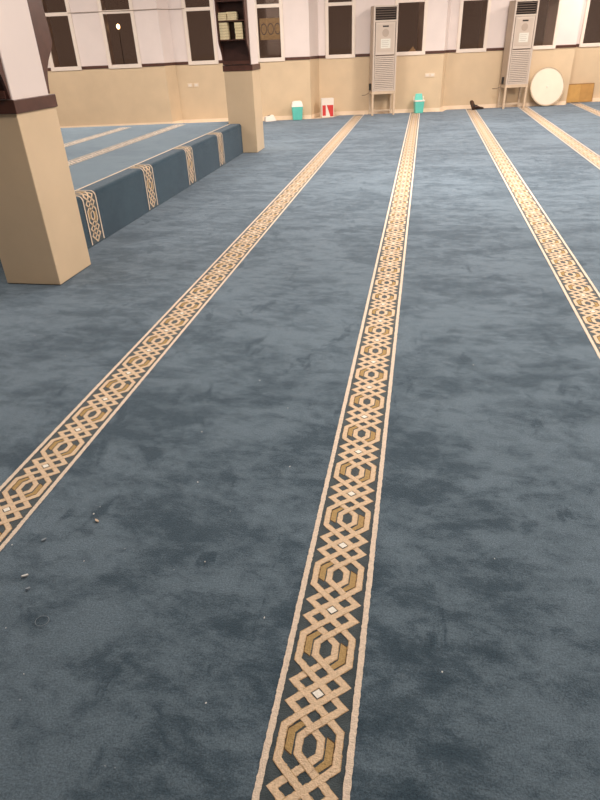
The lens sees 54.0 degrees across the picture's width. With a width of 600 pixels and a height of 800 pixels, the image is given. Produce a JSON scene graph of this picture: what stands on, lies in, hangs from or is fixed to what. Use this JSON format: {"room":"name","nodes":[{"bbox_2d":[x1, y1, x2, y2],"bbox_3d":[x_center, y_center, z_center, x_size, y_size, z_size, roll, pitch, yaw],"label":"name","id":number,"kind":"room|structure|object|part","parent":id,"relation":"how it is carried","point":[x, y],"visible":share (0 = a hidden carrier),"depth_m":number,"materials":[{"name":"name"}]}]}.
{"room":"mosque","nodes":[
{"label":"mosque","id":0,"kind":"room"},
{"bbox_2d":[0,0,90,284],"bbox_3d":[-2.061,-2.552,3.787,0.474,3.600,0.514,4,32,10],"label":"pillar","id":1,"kind":"structure","parent":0,"point":[43,241],"depth_m":4.20,"materials":[{"name":"beige paint"}]},
{"bbox_2d":[0,58,10,99],"bbox_3d":[-2.131,-2.510,3.435,0.464,1.375,0.165,4,32,10],"label":"wall shelf","id":2,"kind":"object","parent":1,"relation":"attached to","point":[4,91],"visible":1,"depth_m":3.77,"materials":[{"name":"brown wood"}]},
{"bbox_3d":[-2.095,-1.976,3.827,0.404,0.047,0.016,4,32,10],"label":"rail","id":3,"kind":"part","parent":2,"relation":"part of","materials":[{"name":"brown wood"}]},
{"bbox_3d":[-2.117,-2.538,3.505,0.404,1.350,0.014,4,32,10],"label":"panel","id":4,"kind":"part","parent":2,"relation":"part of","materials":[{"name":"brown wood"}]},
{"bbox_2d":[27,0,51,93],"bbox_3d":[-2.016,-2.835,3.964,0.464,1.375,0.215,4,32,10],"label":"wall shelf","id":5,"kind":"object","parent":1,"relation":"attached to","point":[39,22],"visible":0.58,"depth_m":4.08,"materials":[{"name":"brown wood"}]},
{"bbox_2d":[223,0,263,152],"bbox_3d":[-0.937,-5.737,8.977,0.474,3.600,0.514,4,32,10],"label":"pillar","id":6,"kind":"structure","parent":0,"point":[242,81],"depth_m":9.30,"materials":[{"name":"beige paint"}]},
{"bbox_2d":[214,0,250,64],"bbox_3d":[-1.007,-5.696,8.624,0.464,1.375,0.165,4,32,10],"label":"wall shelf","id":7,"kind":"object","parent":6,"relation":"attached to","point":[234,51],"visible":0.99,"depth_m":8.80,"materials":[{"name":"brown wood"}]},
{"bbox_3d":[-1.214,-5.701,8.672,0.020,1.350,0.155,4,32,10],"label":"panel","id":8,"kind":"part","parent":7,"relation":"part of","materials":[{"name":"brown wood"}]},
{"bbox_2d":[220,37,230,39],"bbox_3d":[-1.120,-5.418,8.827,0.128,0.036,0.118,4,32,11],"label":"book","id":9,"kind":"object","parent":7,"relation":"on","point":[221,38],"visible":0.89,"depth_m":8.78,"materials":[{"name":"beige paper"}]},
{"bbox_2d":[220,34,229,36],"bbox_3d":[-1.120,-5.448,8.807,0.128,0.036,0.118,3,32,9],"label":"book","id":10,"kind":"object","parent":9,"relation":"on","point":[221,35],"visible":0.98,"depth_m":8.76,"materials":[{"name":"beige paper"}]},
{"bbox_2d":[219,31,229,33],"bbox_3d":[-1.122,-5.479,8.790,0.128,0.036,0.118,3,32,10],"label":"book","id":11,"kind":"object","parent":10,"relation":"on","point":[221,32],"visible":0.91,"depth_m":8.74,"materials":[{"name":"beige paper"}]},
{"bbox_3d":[-0.972,-5.162,9.017,0.404,0.047,0.016,4,32,10],"label":"rail","id":12,"kind":"part","parent":7,"relation":"part of","materials":[{"name":"brown wood"}]},
{"bbox_3d":[-0.798,-5.675,8.598,0.020,1.350,0.155,4,32,10],"label":"panel","id":13,"kind":"part","parent":7,"relation":"part of","materials":[{"name":"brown wood"}]},
{"bbox_3d":[-0.890,-5.401,8.783,0.118,0.035,0.118,3,32,9],"label":"book","id":14,"kind":"object","parent":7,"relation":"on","visible":0},
{"bbox_3d":[-0.889,-5.434,8.771,0.118,0.035,0.118,3,32,9],"label":"book","id":15,"kind":"object","parent":14,"relation":"on","visible":0},
{"bbox_3d":[-0.896,-5.461,8.747,0.118,0.035,0.118,3,32,9],"label":"book","id":16,"kind":"object","parent":15,"relation":"on","visible":0},
{"bbox_2d":[235,28,244,30],"bbox_3d":[-0.894,-5.494,8.735,0.118,0.035,0.118,4,32,11],"label":"book","id":17,"kind":"object","parent":16,"relation":"on","point":[236,29],"visible":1,"depth_m":8.69,"materials":[{"name":"beige paper"}]},
{"bbox_3d":[-0.899,-5.520,8.710,0.118,0.035,0.118,4,32,10],"label":"book","id":18,"kind":"object","parent":17,"relation":"on","visible":0},
{"bbox_2d":[234,22,243,24],"bbox_3d":[-0.901,-5.551,8.694,0.118,0.035,0.118,4,32,10],"label":"book","id":19,"kind":"object","parent":18,"relation":"on","point":[235,23],"visible":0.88,"depth_m":8.65,"materials":[{"name":"beige paper"}]},
{"bbox_2d":[42,0,599,126],"bbox_3d":[2.405,-8.496,13.446,18.200,3.750,0.970,-4,31,-3],"label":"wall","id":20,"kind":"structure","parent":0,"point":[150,94],"depth_m":13.46,"materials":[{"name":"beige paint"}]},
{"bbox_2d":[45,0,81,70],"bbox_3d":[-5.180,-8.037,12.571,0.672,1.770,0.072,-3,31,0],"label":"window","id":21,"kind":"structure","parent":20,"relation":"in","point":[68,13],"depth_m":12.75,"materials":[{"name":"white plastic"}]},
{"bbox_2d":[97,0,141,68],"bbox_3d":[-3.886,-8.094,12.573,0.734,1.770,0.072,-3,31,0],"label":"window","id":22,"kind":"structure","parent":20,"relation":"in","point":[139,65],"depth_m":12.68,"materials":[{"name":"white plastic"}]},
{"bbox_2d":[74,8,183,12],"bbox_3d":[-3.682,-8.254,12.489,2.441,0.015,0.304,-7,31,-8],"label":"conduit","id":23,"kind":"object","parent":20,"relation":"attached to","point":[181,8],"visible":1,"depth_m":12.45,"materials":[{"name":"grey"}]},
{"bbox_2d":[181,0,218,64],"bbox_3d":[-2.201,-8.320,12.827,0.680,1.770,0.072,-1,31,2],"label":"window","id":24,"kind":"structure","parent":20,"relation":"in","point":[190,62],"depth_m":12.93,"materials":[{"name":"white plastic"}]},
{"bbox_2d":[254,0,284,61],"bbox_3d":[-0.686,-8.351,12.769,0.635,1.770,0.072,-1,31,2],"label":"window","id":25,"kind":"structure","parent":20,"relation":"in","point":[280,5],"depth_m":12.89,"materials":[{"name":"white plastic"}]},
{"bbox_2d":[259,18,280,39],"bbox_3d":[-0.641,-8.120,12.896,0.470,0.400,0.015,-1,31,2],"label":"panel","id":26,"kind":"object","parent":25,"relation":"attached to","point":[269,27],"visible":1,"depth_m":12.89,"materials":[{"name":"brown wood"}]},
{"bbox_2d":[48,44,578,70],"bbox_3d":[2.434,-7.994,13.586,18.195,0.055,0.619,-5,31,-5],"label":"trim","id":27,"kind":"structure","parent":20,"relation":"attached to","point":[574,45],"depth_m":13.26,"materials":[{"name":"brown wood"}]},
{"bbox_2d":[60,98,599,127],"bbox_3d":[2.478,-6.974,14.204,18.195,0.082,0.616,-5,31,-5],"label":"baseboard","id":28,"kind":"structure","parent":20,"relation":"attached to","point":[593,99],"depth_m":14.10,"materials":[{"name":"beige wood"}]},
{"bbox_2d":[325,0,355,58],"bbox_3d":[0.898,-8.648,13.148,0.681,1.770,0.072,-1,31,2],"label":"window","id":29,"kind":"structure","parent":20,"relation":"in","point":[353,3],"depth_m":13.28,"materials":[{"name":"white plastic"}]},
{"bbox_2d":[395,0,427,55],"bbox_3d":[2.469,-8.675,13.080,0.727,1.770,0.072,-1,31,3],"label":"window","id":30,"kind":"structure","parent":20,"relation":"in","point":[397,2],"depth_m":13.23,"materials":[{"name":"white plastic"}]},
{"bbox_2d":[456,0,491,52],"bbox_3d":[3.968,-8.904,13.353,0.702,1.770,0.072,-2,31,1],"label":"window","id":31,"kind":"structure","parent":20,"relation":"in","point":[458,50],"depth_m":13.57,"materials":[{"name":"white plastic"}]},
{"bbox_2d":[533,0,562,49],"bbox_3d":[5.586,-8.955,13.322,0.670,1.770,0.072,-2,31,1],"label":"window","id":32,"kind":"structure","parent":20,"relation":"in","point":[560,2],"depth_m":13.58,"materials":[{"name":"white plastic"}]},
{"bbox_2d":[579,0,599,46],"bbox_3d":[7.022,-9.262,13.727,0.699,1.770,0.072,-2,31,1],"label":"window","id":33,"kind":"structure","parent":20,"relation":"in","point":[581,44],"depth_m":14.01,"materials":[{"name":"white plastic"}]},
{"bbox_3d":[0.600,-2.463,7.092,17.600,0.134,22.640,4,32,10],"label":"floor","id":34,"kind":"structure","parent":0,"visible":0},
{"bbox_2d":[0,102,599,799],"bbox_3d":[0.555,-2.405,6.856,17.560,0.016,22.068,4,32,10],"label":"carpet","id":35,"kind":"object","parent":34,"relation":"on","point":[325,265],"visible":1,"depth_m":2.38,"materials":[{"name":"blue carpet"}]},
{"bbox_2d":[60,121,242,248],"bbox_3d":[-4.580,-3.101,7.930,6.446,0.442,6.020,4,32,10],"label":"raised platform","id":36,"kind":"object","parent":35,"relation":"on","point":[119,174],"visible":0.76,"depth_m":7.03,"materials":[{"name":"blue carpet"}]},
{"bbox_2d":[264,115,275,121],"bbox_3d":[-0.688,-6.477,13.540,0.257,0.129,0.158,-12,32,-16],"label":"tissue box","id":37,"kind":"object","parent":35,"relation":"on","point":[269,118],"visible":1,"depth_m":13.49,"materials":[{"name":"beige"}]},
{"bbox_2d":[291,101,302,119],"bbox_3d":[-0.065,-6.638,13.509,0.257,0.391,0.207,-4,31,-3],"label":"waste bin","id":38,"kind":"object","parent":35,"relation":"on","point":[297,106],"visible":1,"depth_m":13.43,"materials":[{"name":"teal plastic"}]},
{"bbox_3d":[-0.070,-6.756,13.438,0.257,0.116,0.207,-4,31,-3],"label":"lid","id":39,"kind":"part","parent":38,"relation":"part of","materials":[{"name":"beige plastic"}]},
{"bbox_2d":[321,98,333,117],"bbox_3d":[0.636,-6.841,13.788,0.284,0.400,0.182,-4,31,-3],"label":"carton","id":40,"kind":"object","parent":35,"relation":"on","point":[327,104],"visible":1,"depth_m":13.71,"materials":[{"name":"beige cardboard"}]},
{"bbox_2d":[322,105,332,115],"bbox_3d":[0.650,-6.743,13.742,0.252,0.240,0.001,-4,31,-3],"label":"print","id":41,"kind":"object","parent":40,"relation":"attached to","point":[330,107],"depth_m":13.73},
{"bbox_2d":[362,5,398,115],"bbox_3d":[1.796,-7.655,13.367,0.718,2.140,0.387,-4,31,-3],"label":"air conditioner","id":42,"kind":"object","parent":35,"relation":"on","point":[384,18],"visible":1,"depth_m":13.14,"materials":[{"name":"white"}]},
{"bbox_3d":[1.650,-7.004,13.943,0.043,0.440,0.043,-4,31,-3],"label":"leg","id":43,"kind":"part","parent":42,"relation":"part of","materials":[{"name":"paint"}]},
{"bbox_3d":[1.679,-6.834,13.661,0.043,0.440,0.043,-4,31,-3],"label":"leg","id":44,"kind":"part","parent":42,"relation":"part of","materials":[{"name":"paint"}]},
{"bbox_3d":[1.872,-7.880,13.249,0.536,1.640,0.370,-4,31,-3],"label":"casing","id":45,"kind":"part","parent":42,"relation":"part of","materials":[{"name":"white"}]},
{"bbox_2d":[374,55,394,89],"bbox_3d":[1.905,-7.406,13.329,0.446,0.685,0.023,-4,31,-3],"label":"grille","id":46,"kind":"object","parent":42,"relation":"attached to","point":[384,67],"depth_m":13.32,"materials":[{"name":"white plastic"}]},
{"bbox_3d":[1.881,-7.965,12.987,0.436,0.615,0.029,-4,31,-3],"label":"panel","id":47,"kind":"part","parent":42,"relation":"part of","materials":[{"name":"white plastic"}]},
{"bbox_2d":[375,7,396,19],"bbox_3d":[1.861,-8.379,12.775,0.465,0.235,0.189,4,32,10],"label":"vent","id":48,"kind":"object","parent":42,"relation":"attached to","point":[381,13],"depth_m":12.78,"materials":[{"name":"brown"}]},
{"bbox_3d":[2.146,-7.043,13.973,0.043,0.440,0.043,-4,31,-3],"label":"leg","id":49,"kind":"part","parent":42,"relation":"part of","materials":[{"name":"paint"}]},
{"bbox_3d":[2.176,-6.873,13.690,0.043,0.440,0.043,-4,31,-3],"label":"leg","id":50,"kind":"part","parent":42,"relation":"part of","materials":[{"name":"paint"}]},
{"bbox_2d":[413,93,424,112],"bbox_3d":[2.786,-6.951,13.810,0.238,0.404,0.194,-4,31,-3],"label":"waste bin","id":51,"kind":"object","parent":35,"relation":"on","point":[419,101],"visible":1,"depth_m":13.78,"materials":[{"name":"teal plastic"}]},
{"bbox_3d":[2.777,-7.083,13.786,0.195,0.154,0.042,-4,31,-3],"label":"lid","id":52,"kind":"part","parent":51,"relation":"part of","materials":[{"name":"teal plastic"}]},
{"bbox_2d":[470,100,475,109],"bbox_3d":[4.114,-7.020,14.032,0.096,0.194,0.265,-4,31,-3],"label":"shoe","id":53,"kind":"object","parent":35,"relation":"on","point":[472,103],"visible":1,"depth_m":14.00,"materials":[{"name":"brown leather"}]},
{"bbox_2d":[492,0,539,108],"bbox_3d":[4.930,-7.925,13.589,0.718,2.140,0.387,-4,31,-3],"label":"air conditioner","id":54,"kind":"object","parent":35,"relation":"on","point":[522,14],"visible":1,"depth_m":13.38,"materials":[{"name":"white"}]},
{"bbox_3d":[4.784,-7.274,14.166,0.043,0.440,0.043,-4,31,-3],"label":"leg","id":55,"kind":"part","parent":54,"relation":"part of","materials":[{"name":"paint"}]},
{"bbox_3d":[4.813,-7.104,13.883,0.043,0.440,0.043,-4,31,-3],"label":"leg","id":56,"kind":"part","parent":54,"relation":"part of","materials":[{"name":"paint"}]},
{"bbox_2d":[507,48,530,83],"bbox_3d":[5.039,-7.676,13.551,0.446,0.685,0.023,-4,31,-3],"label":"grille","id":57,"kind":"object","parent":54,"relation":"attached to","point":[519,59],"depth_m":13.54,"materials":[{"name":"white plastic"}]},
{"bbox_3d":[5.280,-7.313,14.195,0.043,0.440,0.043,-4,31,-3],"label":"leg","id":58,"kind":"part","parent":54,"relation":"part of","materials":[{"name":"paint"}]},
{"bbox_3d":[5.006,-8.150,13.471,0.536,1.640,0.370,-4,31,-3],"label":"casing","id":59,"kind":"part","parent":54,"relation":"part of","materials":[{"name":"white plastic"}]},
{"bbox_3d":[5.015,-8.235,13.210,0.436,0.615,0.029,-4,31,-3],"label":"panel","id":60,"kind":"part","parent":54,"relation":"part of","materials":[{"name":"white plastic"}]},
{"bbox_3d":[5.310,-7.143,13.912,0.043,0.440,0.043,-4,31,-3],"label":"leg","id":61,"kind":"part","parent":54,"relation":"part of","materials":[{"name":"paint"}]},
{"bbox_2d":[516,1,537,14],"bbox_3d":[4.995,-8.649,12.997,0.465,0.235,0.189,4,32,10],"label":"vent","id":62,"kind":"object","parent":54,"relation":"attached to","point":[522,7],"depth_m":13.00,"materials":[{"name":"brown"}]},
{"bbox_2d":[530,67,563,105],"bbox_3d":[5.871,-7.445,14.004,0.840,0.817,0.251,-4,31,-3],"label":"round disc","id":63,"kind":"object","parent":35,"relation":"on","point":[547,84],"visible":1,"depth_m":13.99,"materials":[{"name":"white plastic"}]},
{"bbox_2d":[566,83,594,102],"bbox_3d":[6.920,-7.601,14.581,0.686,0.408,0.065,-4,31,-3],"label":"wooden panel","id":64,"kind":"object","parent":34,"relation":"on","point":[582,92],"visible":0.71,"depth_m":14.57,"materials":[{"name":"brown wood"}]},
{"bbox_3d":[2.552,-9.251,18.506,25.371,0.200,14.541,4,32,10],"label":"floor","id":65,"kind":"structure","parent":0,"visible":0},
{"bbox_2d":[116,24,124,63],"bbox_3d":[-4.233,-7.875,14.387,0.084,2.205,0.082,-5,31,-3],"label":"lamp","id":66,"kind":"object","parent":65,"relation":"on","point":[117,25],"visible":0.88,"depth_m":13.92,"materials":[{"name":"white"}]}
]}

